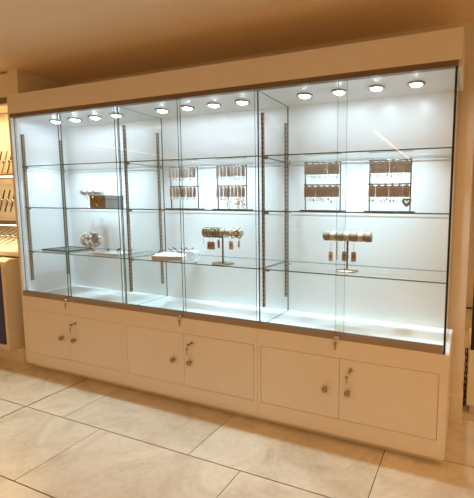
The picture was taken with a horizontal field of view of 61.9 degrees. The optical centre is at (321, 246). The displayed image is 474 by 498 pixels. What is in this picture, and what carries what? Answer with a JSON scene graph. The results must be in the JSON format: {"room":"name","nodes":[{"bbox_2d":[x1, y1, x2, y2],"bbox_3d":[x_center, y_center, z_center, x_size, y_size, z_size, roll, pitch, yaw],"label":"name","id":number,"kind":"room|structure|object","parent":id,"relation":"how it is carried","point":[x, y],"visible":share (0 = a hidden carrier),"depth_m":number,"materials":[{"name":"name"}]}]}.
{"room":"shop","nodes":[
{"label":"shop","id":0,"kind":"room"},
{"bbox_2d":[7,69,64,94],"bbox_3d":[-2.164,-0.210,3.137,0.110,2.206,0.535,3,7,21],"label":"wall","id":1,"kind":"structure","parent":0,"point":[19,81],"depth_m":2.82,"materials":[{"name":"paint"}]},
{"bbox_2d":[0,307,473,497],"bbox_3d":[-2.096,1.138,1.041,9.600,0.030,10.392,3,7,21],"label":"floor","id":2,"kind":"structure","parent":0,"point":[63,435],"depth_m":1.92,"materials":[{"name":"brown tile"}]},
{"bbox_2d":[0,255,26,361],"bbox_3d":[-2.910,0.461,3.349,1.368,0.815,0.448,3,7,21],"label":"base cabinet","id":3,"kind":"object","parent":2,"relation":"on","point":[12,334],"depth_m":2.97,"materials":[{"name":"beige wood"}]},
{"bbox_2d":[0,73,18,256],"bbox_3d":[-2.874,-0.639,3.301,1.368,1.368,0.410,3,7,21],"label":"display","id":4,"kind":"object","parent":3,"relation":"on","point":[7,219],"visible":0.1,"depth_m":3.40,"materials":[{"name":"white"}]},
{"bbox_2d":[0,189,4,210],"bbox_3d":[-2.887,-0.410,3.448,0.091,0.205,0.013,2,6,16],"label":"wristwatch","id":5,"kind":"object","parent":4,"relation":"on","point":[2,199],"visible":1,"depth_m":3.44,"materials":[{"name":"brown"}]},
{"bbox_2d":[0,97,6,105],"bbox_3d":[-2.925,-1.124,3.118,1.360,0.045,0.085,3,7,21],"label":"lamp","id":6,"kind":"object","parent":4,"relation":"attached to","point":[3,100],"depth_m":2.87,"materials":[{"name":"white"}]},
{"bbox_2d":[2,151,7,172],"bbox_3d":[-2.814,-0.742,3.385,0.091,0.205,0.013,2,6,16],"label":"wristwatch","id":7,"kind":"object","parent":4,"relation":"on","point":[4,160],"visible":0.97,"depth_m":3.38,"materials":[{"name":"brown"}]},
{"bbox_2d":[0,173,12,178],"bbox_3d":[-2.879,-0.597,3.297,1.366,0.020,0.280,3,7,21],"label":"shelf","id":8,"kind":"object","parent":4,"relation":"attached to","point":[2,175],"depth_m":3.01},
{"bbox_2d":[4,189,10,211],"bbox_3d":[-2.817,-0.406,3.421,0.091,0.205,0.013,2,6,16],"label":"wristwatch","id":9,"kind":"object","parent":4,"relation":"on","point":[7,199],"visible":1,"depth_m":3.42,"materials":[{"name":"gold metal"}]},
{"bbox_2d":[0,218,15,224],"bbox_3d":[-2.889,-0.225,3.318,1.366,0.035,0.320,3,7,21],"label":"shelf","id":10,"kind":"object","parent":4,"relation":"attached to","point":[3,221],"depth_m":2.99,"materials":[{"name":"beige wood"}]},
{"bbox_2d":[22,297,131,388],"bbox_3d":[-1.700,0.657,2.866,1.009,0.547,0.428,3,7,21],"label":"base cabinet","id":11,"kind":"object","parent":2,"relation":"on","point":[94,349],"visible":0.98,"depth_m":2.67,"materials":[{"name":"beige paint"}]},
{"bbox_2d":[7,27,464,358],"bbox_3d":[-0.747,-0.292,2.407,3.027,1.453,0.419,3,7,21],"label":"display case","id":12,"kind":"object","parent":11,"relation":"on","point":[400,92],"visible":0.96,"depth_m":2.37,"materials":[{"name":"beige paint"}]},
{"bbox_2d":[49,120,62,122],"bbox_3d":[-1.958,-0.918,2.814,0.088,0.009,0.088,1,6,2],"label":"recessed light","id":13,"kind":"object","parent":12,"relation":"attached to","point":[53,121],"depth_m":2.79,"materials":[{"name":"white"}]},
{"bbox_2d":[68,118,81,121],"bbox_3d":[-1.771,-0.909,2.742,0.088,0.009,0.088,1,6,2],"label":"recessed light","id":14,"kind":"object","parent":12,"relation":"attached to","point":[71,119],"depth_m":2.73,"materials":[{"name":"white"}]},
{"bbox_2d":[25,207,150,209],"bbox_3d":[-1.665,-0.277,2.786,0.963,0.006,0.343,3,7,21],"label":"glass shelf","id":15,"kind":"object","parent":12,"relation":"attached to","point":[25,207],"visible":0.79,"depth_m":2.63,"materials":[{"name":"teal"}]},
{"bbox_2d":[82,189,103,207],"bbox_3d":[-1.738,-0.363,2.899,0.200,0.140,0.090,3,7,21],"label":"stand","id":16,"kind":"object","parent":15,"relation":"on","point":[96,191],"visible":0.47,"depth_m":2.87,"materials":[{"name":"white fabric"}]},
{"bbox_2d":[89,195,123,207],"bbox_3d":[-1.534,-0.318,2.724,0.153,0.090,0.160,3,7,21],"label":"box","id":17,"kind":"object","parent":15,"relation":"on","point":[96,201],"visible":0.98,"depth_m":2.67,"materials":[{"name":"brown metal"}]},
{"bbox_2d":[22,162,156,170],"bbox_3d":[-1.662,-0.572,2.754,0.963,0.006,0.343,3,7,21],"label":"glass shelf","id":18,"kind":"object","parent":12,"relation":"attached to","point":[103,165],"visible":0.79,"depth_m":2.71,"materials":[{"name":"teal"}]},
{"bbox_2d":[28,248,159,258],"bbox_3d":[-1.667,0.043,2.820,0.963,0.006,0.343,3,7,21],"label":"glass shelf","id":19,"kind":"object","parent":12,"relation":"attached to","point":[84,252],"visible":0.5,"depth_m":2.71,"materials":[{"name":"teal"}]},
{"bbox_2d":[42,246,92,251],"bbox_3d":[-1.935,0.022,2.918,0.279,0.011,0.216,3,7,21],"label":"flat tray","id":20,"kind":"object","parent":19,"relation":"on","point":[71,248],"visible":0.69,"depth_m":2.89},
{"bbox_2d":[84,236,102,252],"bbox_3d":[-1.651,-0.015,2.766,0.150,0.121,0.090,3,7,21],"label":"stand","id":21,"kind":"object","parent":19,"relation":"on","point":[100,238],"visible":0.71,"depth_m":2.75,"materials":[{"name":"silver metal"}]},
{"bbox_2d":[83,232,97,248],"bbox_3d":[-1.669,-0.043,2.770,0.034,0.126,0.126,3,7,21],"label":"beaded bracelet","id":22,"kind":"object","parent":21,"relation":"on","point":[85,237],"visible":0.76,"depth_m":2.73,"materials":[{"name":"beige"}]},
{"bbox_2d":[87,232,101,246],"bbox_3d":[-1.644,-0.046,2.760,0.034,0.110,0.109,3,7,21],"label":"beaded bracelet","id":23,"kind":"object","parent":21,"relation":"on","point":[93,232],"visible":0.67,"depth_m":2.74,"materials":[{"name":"silver metal"}]},
{"bbox_2d":[91,233,100,243],"bbox_3d":[-1.602,-0.056,2.738,0.080,0.086,0.067,3,7,21],"label":"stone cuff","id":24,"kind":"object","parent":21,"relation":"on","point":[94,239],"visible":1,"depth_m":2.71,"materials":[{"name":"brown stone"}]},
{"bbox_2d":[93,249,143,255],"bbox_3d":[-1.445,0.046,2.724,0.236,0.013,0.218,3,7,21],"label":"flat tray","id":25,"kind":"object","parent":19,"relation":"on","point":[112,252],"visible":0.84,"depth_m":2.71,"materials":[{"name":"white"}]},
{"bbox_2d":[88,115,101,119],"bbox_3d":[-1.585,-0.900,2.671,0.088,0.009,0.088,-2,7,-24],"label":"recessed light","id":26,"kind":"object","parent":12,"relation":"attached to","point":[96,117],"depth_m":2.65,"materials":[{"name":"white"}]},
{"bbox_2d":[109,113,123,116],"bbox_3d":[-1.398,-0.891,2.599,0.088,0.009,0.088,6,8,40],"label":"recessed light","id":27,"kind":"object","parent":12,"relation":"attached to","point":[110,114],"depth_m":2.58,"materials":[{"name":"white"}]},
{"bbox_2d":[155,108,169,112],"bbox_3d":[-1.025,-0.872,2.456,0.088,0.009,0.088,6,8,40],"label":"recessed light","id":28,"kind":"object","parent":12,"relation":"attached to","point":[162,110],"depth_m":2.43,"materials":[{"name":"white"}]},
{"bbox_2d":[180,105,194,109],"bbox_3d":[-0.839,-0.863,2.384,0.088,0.009,0.088,-2,7,-24],"label":"recessed light","id":29,"kind":"object","parent":12,"relation":"attached to","point":[185,107],"depth_m":2.36,"materials":[{"name":"white"}]},
{"bbox_2d":[126,208,268,211],"bbox_3d":[-0.739,-0.231,2.430,0.977,0.006,0.343,3,7,21],"label":"glass shelf","id":30,"kind":"object","parent":12,"relation":"attached to","point":[151,208],"visible":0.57,"depth_m":2.28,"materials":[{"name":"teal"}]},
{"bbox_2d":[166,166,204,208],"bbox_3d":[-0.892,-0.379,2.482,0.260,0.275,0.070,3,7,21],"label":"rack","id":31,"kind":"object","parent":30,"relation":"on","point":[171,186],"visible":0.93,"depth_m":2.45,"materials":[{"name":"grey metal"}]},
{"bbox_2d":[182,167,184,179],"bbox_3d":[-0.887,-0.466,2.450,0.027,0.086,0.007,5,8,32],"label":"card","id":32,"kind":"object","parent":31,"relation":"hanging from","point":[183,168],"visible":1,"depth_m":2.45,"materials":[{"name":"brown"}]},
{"bbox_2d":[213,164,252,209],"bbox_3d":[-0.550,-0.362,2.351,0.250,0.275,0.070,3,7,21],"label":"rack","id":33,"kind":"object","parent":30,"relation":"on","point":[227,164],"visible":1,"depth_m":2.33,"materials":[{"name":"grey metal"}]},
{"bbox_2d":[216,165,218,178],"bbox_3d":[-0.644,-0.452,2.356,0.026,0.091,0.007,6,8,30],"label":"card","id":34,"kind":"object","parent":33,"relation":"hanging from","point":[217,167],"visible":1,"depth_m":2.36,"materials":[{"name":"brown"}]},
{"bbox_2d":[220,165,222,179],"bbox_3d":[-0.617,-0.450,2.345,0.028,0.092,0.007,4,7,31],"label":"card","id":35,"kind":"object","parent":33,"relation":"hanging from","point":[221,167],"visible":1,"depth_m":2.35,"materials":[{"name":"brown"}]},
{"bbox_2d":[223,166,225,179],"bbox_3d":[-0.595,-0.451,2.338,0.027,0.089,0.007,4,7,33],"label":"card","id":36,"kind":"object","parent":33,"relation":"hanging from","point":[224,167],"visible":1,"depth_m":2.34,"materials":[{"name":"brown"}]},
{"bbox_2d":[226,186,229,198],"bbox_3d":[-0.573,-0.329,2.341,0.028,0.084,0.007,4,7,32],"label":"card","id":37,"kind":"object","parent":33,"relation":"hanging from","point":[228,187],"visible":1,"depth_m":2.34,"materials":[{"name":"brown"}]},
{"bbox_2d":[227,165,229,178],"bbox_3d":[-0.569,-0.450,2.326,0.028,0.089,0.007,4,7,32],"label":"card","id":38,"kind":"object","parent":33,"relation":"hanging from","point":[228,167],"visible":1,"depth_m":2.33,"materials":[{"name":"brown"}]},
{"bbox_2d":[230,165,233,177],"bbox_3d":[-0.545,-0.446,2.317,0.028,0.093,0.008,4,7,27],"label":"card","id":39,"kind":"object","parent":33,"relation":"hanging from","point":[231,167],"visible":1,"depth_m":2.32,"materials":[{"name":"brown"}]},
{"bbox_2d":[231,186,233,200],"bbox_3d":[-0.548,-0.324,2.332,0.026,0.092,0.006,4,7,33],"label":"card","id":40,"kind":"object","parent":33,"relation":"hanging from","point":[232,188],"visible":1,"depth_m":2.33,"materials":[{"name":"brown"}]},
{"bbox_2d":[234,165,236,179],"bbox_3d":[-0.521,-0.445,2.308,0.026,0.093,0.007,4,7,31],"label":"card","id":41,"kind":"object","parent":33,"relation":"hanging from","point":[235,167],"visible":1,"depth_m":2.31,"materials":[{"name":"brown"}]},
{"bbox_2d":[237,165,240,179],"bbox_3d":[-0.498,-0.445,2.299,0.026,0.091,0.007,4,7,30],"label":"card","id":42,"kind":"object","parent":33,"relation":"hanging from","point":[238,167],"visible":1,"depth_m":2.30,"materials":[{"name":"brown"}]},
{"bbox_2d":[238,186,240,199],"bbox_3d":[-0.497,-0.323,2.312,0.026,0.088,0.007,2,6,32],"label":"card","id":43,"kind":"object","parent":33,"relation":"hanging from","point":[239,187],"visible":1,"depth_m":2.31,"materials":[{"name":"brown"}]},
{"bbox_2d":[241,165,244,179],"bbox_3d":[-0.472,-0.445,2.290,0.027,0.089,0.007,4,7,32],"label":"card","id":44,"kind":"object","parent":33,"relation":"hanging from","point":[242,167],"visible":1,"depth_m":2.29,"materials":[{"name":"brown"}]},
{"bbox_2d":[242,185,244,199],"bbox_3d":[-0.474,-0.321,2.302,0.026,0.090,0.007,3,6,33],"label":"card","id":45,"kind":"object","parent":33,"relation":"hanging from","point":[243,188],"visible":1,"depth_m":2.30,"materials":[{"name":"brown"}]},
{"bbox_2d":[123,155,283,167],"bbox_3d":[-0.736,-0.527,2.399,0.977,0.006,0.343,3,7,21],"label":"glass shelf","id":46,"kind":"object","parent":12,"relation":"attached to","point":[237,160],"visible":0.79,"depth_m":2.35,"materials":[{"name":"teal"}]},
{"bbox_2d":[128,254,284,269],"bbox_3d":[-0.741,0.089,2.465,0.977,0.006,0.343,3,7,21],"label":"glass shelf","id":47,"kind":"object","parent":12,"relation":"attached to","point":[154,254],"visible":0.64,"depth_m":2.40,"materials":[{"name":"teal"}]},
{"bbox_2d":[152,250,199,260],"bbox_3d":[-0.967,0.056,2.550,0.195,0.036,0.292,1,6,4],"label":"tray","id":48,"kind":"object","parent":47,"relation":"on","point":[191,253],"visible":0.77,"depth_m":2.43,"materials":[{"name":"white fabric"}]},
{"bbox_2d":[203,228,243,264],"bbox_3d":[-0.590,0.001,2.280,0.272,0.211,0.132,3,7,21],"label":"stand","id":49,"kind":"object","parent":47,"relation":"on","point":[227,231],"visible":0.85,"depth_m":2.26,"materials":[{"name":"beige metal"}]},
{"bbox_2d":[207,227,212,248],"bbox_3d":[-0.661,-0.050,2.302,0.030,0.133,0.064,3,7,21],"label":"bracelet","id":50,"kind":"object","parent":49,"relation":"on","point":[209,229],"visible":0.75,"depth_m":2.28,"materials":[{"name":"gold metal"}]},
{"bbox_2d":[210,227,216,249],"bbox_3d":[-0.640,-0.049,2.293,0.028,0.133,0.066,3,7,21],"label":"bracelet","id":51,"kind":"object","parent":49,"relation":"on","point":[212,244],"visible":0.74,"depth_m":2.27,"materials":[{"name":"gold metal"}]},
{"bbox_2d":[216,227,222,247],"bbox_3d":[-0.602,-0.052,2.279,0.021,0.123,0.065,3,7,21],"label":"bracelet","id":52,"kind":"object","parent":49,"relation":"on","point":[219,228],"visible":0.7,"depth_m":2.26,"materials":[{"name":"gold metal"}]},
{"bbox_2d":[221,228,228,237],"bbox_3d":[-0.566,-0.079,2.260,0.022,0.058,0.062,3,7,21],"label":"bracelet","id":53,"kind":"object","parent":49,"relation":"on","point":[224,229],"visible":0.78,"depth_m":2.24,"materials":[{"name":"silver metal"}]},
{"bbox_2d":[229,228,234,249],"bbox_3d":[-0.521,-0.045,2.248,0.027,0.128,0.063,3,7,21],"label":"bracelet","id":54,"kind":"object","parent":49,"relation":"on","point":[231,229],"visible":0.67,"depth_m":2.23,"materials":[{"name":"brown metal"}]},
{"bbox_2d":[234,228,241,246],"bbox_3d":[-0.482,-0.050,2.228,0.038,0.111,0.070,3,7,21],"label":"bracelet","id":55,"kind":"object","parent":49,"relation":"on","point":[236,232],"visible":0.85,"depth_m":2.20,"materials":[{"name":"gold metal"}]},
{"bbox_2d":[234,230,238,237],"bbox_3d":[-0.492,-0.072,2.199,0.038,0.049,0.012,3,7,21],"label":"flower","id":56,"kind":"object","parent":55,"relation":"on","point":[236,233],"depth_m":2.20,"materials":[{"name":"gold metal"}]},
{"bbox_2d":[206,102,220,107],"bbox_3d":[-0.652,-0.854,2.313,0.088,0.009,0.088,-2,7,-24],"label":"recessed light","id":57,"kind":"object","parent":12,"relation":"attached to","point":[210,104],"depth_m":2.29,"materials":[{"name":"white"}]},
{"bbox_2d":[234,99,249,104],"bbox_3d":[-0.466,-0.845,2.241,0.088,0.009,0.088,6,8,40],"label":"recessed light","id":58,"kind":"object","parent":12,"relation":"attached to","point":[237,101],"depth_m":2.22,"materials":[{"name":"white"}]},
{"bbox_2d":[297,93,312,98],"bbox_3d":[-0.093,-0.826,2.098,0.088,0.009,0.088,6,8,40],"label":"recessed light","id":59,"kind":"object","parent":12,"relation":"attached to","point":[299,95],"depth_m":2.08,"materials":[{"name":"white"}]},
{"bbox_2d":[331,89,346,94],"bbox_3d":[0.094,-0.817,2.026,0.088,0.009,0.088,1,6,2],"label":"recessed light","id":60,"kind":"object","parent":12,"relation":"attached to","point":[333,91],"depth_m":2.00,"materials":[{"name":"white"}]},
{"bbox_2d":[263,261,446,283],"bbox_3d":[0.189,0.135,2.107,0.972,0.006,0.343,3,7,21],"label":"glass shelf","id":61,"kind":"object","parent":12,"relation":"attached to","point":[287,261],"visible":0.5,"depth_m":2.09,"materials":[{"name":"teal"}]},
{"bbox_2d":[329,232,372,272],"bbox_3d":[0.139,0.029,2.064,0.268,0.212,0.124,3,7,21],"label":"stand","id":62,"kind":"object","parent":61,"relation":"on","point":[347,270],"visible":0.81,"depth_m":2.04,"materials":[{"name":"beige metal"}]},
{"bbox_2d":[323,231,330,240],"bbox_3d":[0.032,-0.058,2.095,0.034,0.054,0.056,3,7,21],"label":"bracelet","id":63,"kind":"object","parent":62,"relation":"on","point":[325,233],"visible":0.88,"depth_m":2.08,"materials":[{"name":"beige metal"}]},
{"bbox_2d":[329,231,335,260],"bbox_3d":[0.065,-0.002,2.088,0.038,0.163,0.056,3,7,21],"label":"bracelet","id":64,"kind":"object","parent":62,"relation":"on","point":[332,234],"visible":0.87,"depth_m":2.07,"materials":[{"name":"beige leather"}]},
{"bbox_2d":[336,231,343,259],"bbox_3d":[0.102,-0.004,2.072,0.034,0.154,0.059,3,7,21],"label":"bracelet","id":65,"kind":"object","parent":62,"relation":"on","point":[339,233],"visible":0.76,"depth_m":2.05,"materials":[{"name":"gold metal"}]},
{"bbox_2d":[342,231,349,260],"bbox_3d":[0.136,0.000,2.060,0.040,0.159,0.059,3,7,21],"label":"bracelet","id":66,"kind":"object","parent":62,"relation":"on","point":[346,233],"visible":0.94,"depth_m":2.04,"materials":[{"name":"beige metal"}]},
{"bbox_2d":[350,232,356,261],"bbox_3d":[0.175,0.002,2.046,0.034,0.159,0.056,3,7,21],"label":"bracelet","id":67,"kind":"object","parent":62,"relation":"on","point":[352,234],"visible":0.89,"depth_m":2.03,"materials":[{"name":"gold metal"}]},
{"bbox_2d":[357,232,364,241],"bbox_3d":[0.211,-0.049,2.027,0.034,0.054,0.056,3,7,21],"label":"bracelet","id":68,"kind":"object","parent":62,"relation":"on","point":[360,234],"visible":0.91,"depth_m":2.01,"materials":[{"name":"beige leather"}]},
{"bbox_2d":[364,232,371,241],"bbox_3d":[0.247,-0.047,2.013,0.034,0.054,0.056,3,7,21],"label":"bracelet","id":69,"kind":"object","parent":62,"relation":"on","point":[367,235],"visible":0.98,"depth_m":1.99,"materials":[{"name":"gold metal"}]},
{"bbox_2d":[262,210,448,214],"bbox_3d":[0.191,-0.185,2.073,0.972,0.006,0.343,3,7,21],"label":"glass shelf","id":70,"kind":"object","parent":12,"relation":"attached to","point":[438,213],"visible":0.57,"depth_m":1.93,"materials":[{"name":"teal"}]},
{"bbox_2d":[300,160,344,210],"bbox_3d":[0.006,-0.335,2.137,0.252,0.275,0.070,3,7,21],"label":"rack","id":71,"kind":"object","parent":70,"relation":"on","point":[305,184],"visible":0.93,"depth_m":2.11,"materials":[{"name":"grey metal"}]},
{"bbox_2d":[304,162,309,177],"bbox_3d":[-0.082,-0.427,2.139,0.034,0.084,0.008,1,6,20],"label":"card","id":72,"kind":"object","parent":71,"relation":"hanging from","point":[306,166],"visible":1,"depth_m":2.14,"materials":[{"name":"brown"}]},
{"bbox_2d":[304,185,309,200],"bbox_3d":[-0.084,-0.300,2.154,0.034,0.093,0.007,3,6,19],"label":"card","id":73,"kind":"object","parent":71,"relation":"hanging from","point":[306,189],"visible":1,"depth_m":2.15,"materials":[{"name":"brown"}]},
{"bbox_2d":[309,185,314,201],"bbox_3d":[-0.052,-0.297,2.140,0.034,0.095,0.008,2,6,16],"label":"card","id":74,"kind":"object","parent":71,"relation":"hanging from","point":[312,189],"visible":1,"depth_m":2.14,"materials":[{"name":"brown"}]},
{"bbox_2d":[310,162,315,176],"bbox_3d":[-0.049,-0.423,2.127,0.034,0.091,0.007,1,6,16],"label":"card","id":75,"kind":"object","parent":71,"relation":"hanging from","point":[312,166],"visible":1,"depth_m":2.13,"materials":[{"name":"brown"}]},
{"bbox_2d":[315,185,320,200],"bbox_3d":[-0.017,-0.298,2.129,0.035,0.091,0.006,2,7,18],"label":"card","id":76,"kind":"object","parent":71,"relation":"hanging from","point":[318,188],"visible":1,"depth_m":2.13,"materials":[{"name":"brown"}]},
{"bbox_2d":[316,162,320,177],"bbox_3d":[-0.017,-0.421,2.115,0.034,0.091,0.007,2,6,18],"label":"card","id":77,"kind":"object","parent":71,"relation":"hanging from","point":[318,166],"visible":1,"depth_m":2.12,"materials":[{"name":"brown"}]},
{"bbox_2d":[321,184,326,201],"bbox_3d":[0.014,-0.292,2.117,0.034,0.099,0.007,3,7,17],"label":"card","id":78,"kind":"object","parent":71,"relation":"hanging from","point":[323,188],"visible":1,"depth_m":2.12,"materials":[{"name":"brown"}]},
{"bbox_2d":[321,162,326,178],"bbox_3d":[0.014,-0.419,2.102,0.034,0.092,0.008,3,6,16],"label":"card","id":79,"kind":"object","parent":71,"relation":"hanging from","point":[323,166],"visible":1,"depth_m":2.10,"materials":[{"name":"brown"}]},
{"bbox_2d":[327,184,332,202],"bbox_3d":[0.046,-0.289,2.103,0.034,0.102,0.008,3,7,16],"label":"card","id":80,"kind":"object","parent":71,"relation":"hanging from","point":[329,188],"visible":1,"depth_m":2.10,"materials":[{"name":"brown"}]},
{"bbox_2d":[328,162,332,176],"bbox_3d":[0.049,-0.421,2.089,0.034,0.084,0.008,1,7,20],"label":"card","id":81,"kind":"object","parent":71,"relation":"hanging from","point":[330,165],"visible":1,"depth_m":2.09,"materials":[{"name":"brown"}]},
{"bbox_2d":[333,162,338,177],"bbox_3d":[0.080,-0.416,2.077,0.034,0.091,0.008,4,7,19],"label":"card","id":82,"kind":"object","parent":71,"relation":"hanging from","point":[336,164],"visible":0.99,"depth_m":2.08,"materials":[{"name":"brown"}]},
{"bbox_2d":[333,184,338,201],"bbox_3d":[0.079,-0.290,2.092,0.034,0.097,0.007,3,8,17],"label":"card","id":83,"kind":"object","parent":71,"relation":"hanging from","point":[335,188],"visible":1,"depth_m":2.09,"materials":[{"name":"brown"}]},
{"bbox_2d":[364,158,414,211],"bbox_3d":[0.359,-0.318,2.002,0.258,0.275,0.070,3,7,21],"label":"rack","id":84,"kind":"object","parent":70,"relation":"on","point":[410,183],"visible":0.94,"depth_m":1.98,"materials":[{"name":"grey metal"}]},
{"bbox_2d":[368,184,374,201],"bbox_3d":[0.265,-0.281,2.019,0.035,0.097,0.008,4,8,17],"label":"card","id":85,"kind":"object","parent":84,"relation":"hanging from","point":[371,193],"visible":1,"depth_m":2.02,"materials":[{"name":"brown"}]},
{"bbox_2d":[369,160,375,176],"bbox_3d":[0.268,-0.408,2.005,0.035,0.088,0.007,3,6,20],"label":"card","id":86,"kind":"object","parent":84,"relation":"hanging from","point":[372,165],"visible":1,"depth_m":2.01,"materials":[{"name":"brown"}]},
{"bbox_2d":[375,184,381,202],"bbox_3d":[0.301,-0.276,2.007,0.035,0.102,0.008,1,7,17],"label":"card","id":87,"kind":"object","parent":84,"relation":"hanging from","point":[378,188],"visible":1,"depth_m":2.01,"materials":[{"name":"brown"}]},
{"bbox_2d":[376,160,382,176],"bbox_3d":[0.301,-0.405,1.992,0.035,0.091,0.008,2,6,17],"label":"card","id":88,"kind":"object","parent":84,"relation":"hanging from","point":[379,165],"visible":1,"depth_m":1.99,"materials":[{"name":"brown"}]},
{"bbox_2d":[381,184,388,202],"bbox_3d":[0.332,-0.276,1.995,0.037,0.100,0.007,2,6,18],"label":"card","id":89,"kind":"object","parent":84,"relation":"hanging from","point":[385,189],"visible":1,"depth_m":1.99,"materials":[{"name":"brown"}]},
{"bbox_2d":[382,159,389,176],"bbox_3d":[0.334,-0.405,1.981,0.035,0.089,0.008,3,7,16],"label":"card","id":90,"kind":"object","parent":84,"relation":"hanging from","point":[385,169],"visible":1,"depth_m":1.98,"materials":[{"name":"brown"}]},
{"bbox_2d":[389,184,395,201],"bbox_3d":[0.367,-0.276,1.982,0.036,0.098,0.007,3,6,19],"label":"card","id":91,"kind":"object","parent":84,"relation":"hanging from","point":[392,189],"visible":1,"depth_m":1.98,"materials":[{"name":"brown"}]},
{"bbox_2d":[390,159,396,176],"bbox_3d":[0.369,-0.402,1.967,0.035,0.092,0.007,2,6,19],"label":"card","id":92,"kind":"object","parent":84,"relation":"hanging from","point":[393,164],"visible":1,"depth_m":1.97,"materials":[{"name":"brown"}]},
{"bbox_2d":[395,184,402,201],"bbox_3d":[0.399,-0.274,1.967,0.035,0.097,0.008,4,7,17],"label":"card","id":93,"kind":"object","parent":84,"relation":"hanging from","point":[399,189],"visible":1,"depth_m":1.97,"materials":[{"name":"brown"}]},
{"bbox_2d":[396,159,403,175],"bbox_3d":[0.401,-0.403,1.953,0.035,0.086,0.008,3,6,16],"label":"card","id":94,"kind":"object","parent":84,"relation":"hanging from","point":[400,164],"visible":1,"depth_m":1.96,"materials":[{"name":"brown"}]},
{"bbox_2d":[402,183,409,201],"bbox_3d":[0.433,-0.270,1.956,0.035,0.101,0.008,4,8,17],"label":"card","id":95,"kind":"object","parent":84,"relation":"hanging from","point":[406,189],"visible":1,"depth_m":1.96,"materials":[{"name":"brown"}]},
{"bbox_2d":[403,159,410,176],"bbox_3d":[0.435,-0.399,1.942,0.035,0.090,0.007,2,6,17],"label":"card","id":96,"kind":"object","parent":84,"relation":"hanging from","point":[407,164],"visible":1,"depth_m":1.94,"materials":[{"name":"brown"}]},
{"bbox_2d":[402,184,411,206],"bbox_3d":[0.435,-0.258,1.949,0.051,0.116,0.016,3,7,21],"label":"pendant","id":97,"kind":"object","parent":84,"relation":"hanging from","point":[404,198],"visible":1,"depth_m":1.95,"materials":[{"name":"gold metal"}]},
{"bbox_2d":[262,147,451,162],"bbox_3d":[0.194,-0.481,2.042,0.972,0.006,0.343,3,7,21],"label":"glass shelf","id":98,"kind":"object","parent":12,"relation":"attached to","point":[293,159],"visible":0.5,"depth_m":2.06,"materials":[{"name":"teal"}]},
{"bbox_2d":[368,85,384,91],"bbox_3d":[0.280,-0.808,1.955,0.088,0.009,0.088,1,6,2],"label":"recessed light","id":99,"kind":"object","parent":12,"relation":"attached to","point":[371,88],"depth_m":1.94,"materials":[{"name":"white"}]},
{"bbox_2d":[407,80,424,87],"bbox_3d":[0.467,-0.799,1.883,0.088,0.009,0.088,1,6,2],"label":"recessed light","id":100,"kind":"object","parent":12,"relation":"attached to","point":[410,83],"depth_m":1.86,"materials":[{"name":"white"}]},
{"bbox_2d":[123,312,260,419],"bbox_3d":[-0.762,0.703,2.506,0.999,0.547,0.428,3,7,21],"label":"base cabinet","id":101,"kind":"object","parent":2,"relation":"on","point":[218,370],"visible":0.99,"depth_m":2.31,"materials":[{"name":"beige paint"}]},
{"bbox_2d":[257,331,451,462],"bbox_3d":[0.179,0.750,2.145,1.016,0.547,0.428,3,7,21],"label":"base cabinet","id":102,"kind":"object","parent":2,"relation":"on","point":[395,401],"visible":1,"depth_m":1.95,"materials":[{"name":"beige paint"}]},
{"bbox_2d":[466,290,473,412],"bbox_3d":[1.286,0.327,2.317,0.700,1.370,0.450,3,7,21],"label":"cabinet","id":103,"kind":"object","parent":2,"relation":"on","point":[470,373],"depth_m":2.28,"materials":[{"name":"beige paint"}]},
{"bbox_2d":[463,348,467,405],"bbox_3d":[0.872,0.793,2.310,0.020,0.364,0.022,3,7,21],"label":"cable","id":104,"kind":"object","parent":103,"relation":"hanging from","point":[466,354],"visible":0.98,"depth_m":2.31,"materials":[{"name":"black plastic"}]},
{"bbox_2d":[0,0,473,83],"bbox_3d":[-2.007,-1.119,0.985,9.600,0.060,10.000,3,7,21],"label":"ceiling","id":105,"kind":"structure","parent":0,"point":[63,41],"depth_m":2.08,"materials":[{"name":"paint"}]},
{"bbox_2d":[65,21,473,395],"bbox_3d":[-0.603,-0.153,2.727,3.100,2.206,0.180,3,7,21],"label":"wall","id":106,"kind":"structure","parent":0,"point":[465,151],"depth_m":2.11,"materials":[{"name":"paint"}]},
{"bbox_2d":[448,383,462,423],"bbox_3d":[-0.610,0.862,2.828,3.108,0.165,0.192,3,7,21],"label":"baseboard","id":107,"kind":"structure","parent":106,"relation":"attached to","point":[455,401],"depth_m":2.19,"materials":[{"name":"paint"}]},
{"bbox_2d":[466,153,473,307],"bbox_3d":[2.962,-0.286,4.259,2.600,2.206,0.100,3,7,21],"label":"wall","id":108,"kind":"structure","parent":0,"point":[470,276],"depth_m":4.69,"materials":[{"name":"paint"}]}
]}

